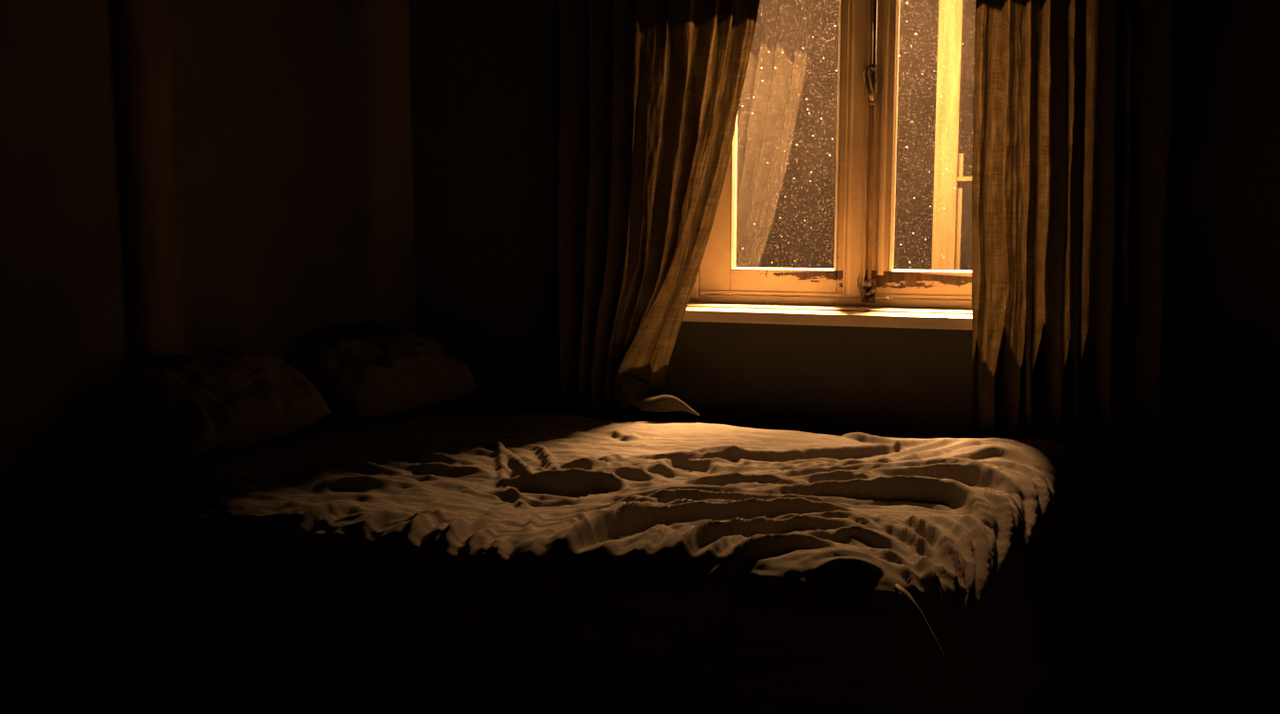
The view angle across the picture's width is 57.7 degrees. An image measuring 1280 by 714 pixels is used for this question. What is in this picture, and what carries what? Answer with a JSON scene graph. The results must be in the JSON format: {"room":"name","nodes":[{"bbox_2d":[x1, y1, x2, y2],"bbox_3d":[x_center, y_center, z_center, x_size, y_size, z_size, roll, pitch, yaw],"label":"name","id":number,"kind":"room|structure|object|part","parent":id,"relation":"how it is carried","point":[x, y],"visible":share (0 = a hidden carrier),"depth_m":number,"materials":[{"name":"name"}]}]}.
{"room":"bedroom","nodes":[
{"label":"bedroom","id":0,"kind":"room"},
{"bbox_2d":[0,0,415,707],"bbox_3d":[-1.639,-0.455,1.865,0.150,2.750,4.600,2,7,20],"label":"wall","id":1,"kind":"structure","parent":0,"point":[292,118],"depth_m":3.00,"materials":[{"name":"paint"}]},
{"bbox_2d":[0,688,113,713],"bbox_3d":[-1.563,0.866,1.981,0.018,0.100,4.580,2,7,20],"label":"baseboard","id":2,"kind":"structure","parent":1,"relation":"attached to","point":[45,700],"depth_m":2.63,"materials":[{"name":"paint"}]},
{"bbox_2d":[110,0,185,474],"bbox_3d":[-1.181,-0.615,2.810,0.055,2.648,0.170,2,7,20],"label":"trim","id":3,"kind":"structure","parent":1,"relation":"attached to","point":[140,30],"depth_m":2.80,"materials":[{"name":"brown wood"}]},
{"bbox_2d":[84,615,1279,713],"bbox_3d":[0.269,1.044,1.405,4.166,0.120,5.020,2,7,20],"label":"floor","id":4,"kind":"structure","parent":0,"point":[1117,668],"depth_m":2.94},
{"bbox_3d":[-0.166,0.564,2.907,1.852,0.485,1.260,2,7,20],"label":"bed","id":5,"kind":"object","parent":4,"relation":"on","visible":0},
{"bbox_2d":[27,404,1101,713],"bbox_3d":[-0.042,0.511,2.822,2.197,0.570,1.557,2,7,20],"label":"bedspread","id":6,"kind":"object","parent":5,"relation":"on","point":[429,559],"visible":0.99,"depth_m":2.33,"materials":[{"name":"fabric"}]},
{"bbox_2d":[110,350,332,459],"bbox_3d":[-1.041,0.105,2.918,0.294,0.242,0.563,2,7,20],"label":"pillow","id":7,"kind":"object","parent":6,"relation":"on","point":[204,406],"visible":1,"depth_m":2.78,"materials":[{"name":"fabric"}]},
{"bbox_2d":[289,332,479,421],"bbox_3d":[-0.775,0.050,3.557,0.301,0.241,0.573,4,8,28],"label":"pillow","id":8,"kind":"object","parent":6,"relation":"on","point":[368,377],"visible":0.98,"depth_m":3.42,"materials":[{"name":"fabric"}]},
{"bbox_2d":[408,0,1279,600],"bbox_3d":[1.081,-0.640,3.456,4.166,2.750,0.270,2,7,20],"label":"wall","id":9,"kind":"structure","parent":0,"point":[482,72],"depth_m":3.58,"materials":[{"name":"paint"}]},
{"bbox_2d":[681,0,972,330],"bbox_3d":[0.654,-0.700,3.538,1.342,1.190,0.315,2,7,20],"label":"window","id":10,"kind":"structure","parent":9,"relation":"in","point":[863,288],"depth_m":3.63,"materials":[{"name":"beige paint"}]},
{"bbox_3d":[0.458,-0.731,3.732,0.540,1.064,0.040,2,7,20],"label":"sash","id":11,"kind":"part","parent":10,"relation":"part of","materials":[{"name":"beige paint"}]},
{"bbox_3d":[0.450,-0.207,3.772,0.532,0.010,0.006,2,7,20],"label":"drip moulding","id":12,"kind":"part","parent":10,"relation":"part of","materials":[{"name":"beige paint"}]},
{"bbox_3d":[0.469,-0.741,3.727,0.352,0.922,0.003,2,7,20],"label":"glass pane","id":13,"kind":"part","parent":10,"relation":"part of","materials":[{"name":"clear glass"}]},
{"bbox_3d":[0.695,-0.724,3.651,1.181,1.168,0.072,2,7,20],"label":"frame","id":14,"kind":"part","parent":10,"relation":"part of","materials":[{"name":"beige paint"}]},
{"bbox_3d":[0.704,-0.841,3.564,0.037,0.113,0.041,0,7,-3],"label":"handle","id":15,"kind":"part","parent":10,"relation":"part of","materials":[{"name":"metal"}]},
{"bbox_3d":[0.721,-0.721,3.601,0.011,1.014,0.011,2,7,20],"label":"rod","id":16,"kind":"part","parent":10,"relation":"part of","materials":[{"name":"brown paint"}]},
{"bbox_3d":[0.959,-0.185,3.588,0.532,0.010,0.006,2,7,20],"label":"drip moulding","id":17,"kind":"part","parent":10,"relation":"part of","materials":[{"name":"beige paint"}]},
{"bbox_3d":[0.967,-0.709,3.548,0.540,1.064,0.040,2,7,20],"label":"sash","id":18,"kind":"part","parent":10,"relation":"part of","materials":[{"name":"beige paint"}]},
{"bbox_2d":[931,0,972,270],"bbox_3d":[1.704,-0.707,5.106,0.802,2.500,0.090,2,7,20],"label":"window shutter","id":19,"kind":"object","parent":10,"relation":"attached to","point":[947,200],"visible":0.4,"depth_m":5.16,"materials":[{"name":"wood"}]},
{"bbox_3d":[1.741,-0.777,5.051,0.700,0.020,0.028,2,7,20],"label":"cross rail","id":20,"kind":"part","parent":19,"relation":"part of","materials":[{"name":"brown wood"}]},
{"bbox_2d":[1082,590,1279,637],"bbox_3d":[1.032,0.691,3.475,3.866,0.100,0.018,2,7,20],"label":"baseboard","id":21,"kind":"structure","parent":9,"relation":"attached to","point":[1245,615],"depth_m":3.25,"materials":[{"name":"paint"}]},
{"bbox_3d":[0.726,-1.631,3.235,2.810,0.051,0.168,2,7,20],"label":"curtain rod","id":22,"kind":"object","parent":9,"relation":"attached to","visible":0},
{"bbox_2d":[553,0,759,422],"bbox_3d":[0.021,-0.465,3.503,0.681,2.330,0.223,2,7,20],"label":"curtain","id":23,"kind":"object","parent":22,"relation":"hanging from","point":[647,93],"visible":0.77,"depth_m":3.55,"materials":[{"name":"fabric"}]},
{"bbox_2d":[970,0,1193,635],"bbox_3d":[1.181,-0.422,3.139,0.580,2.330,0.122,2,7,20],"label":"curtain","id":24,"kind":"object","parent":22,"relation":"hanging from","point":[1081,108],"visible":0.87,"depth_m":3.15,"materials":[{"name":"fabric"}]}
]}

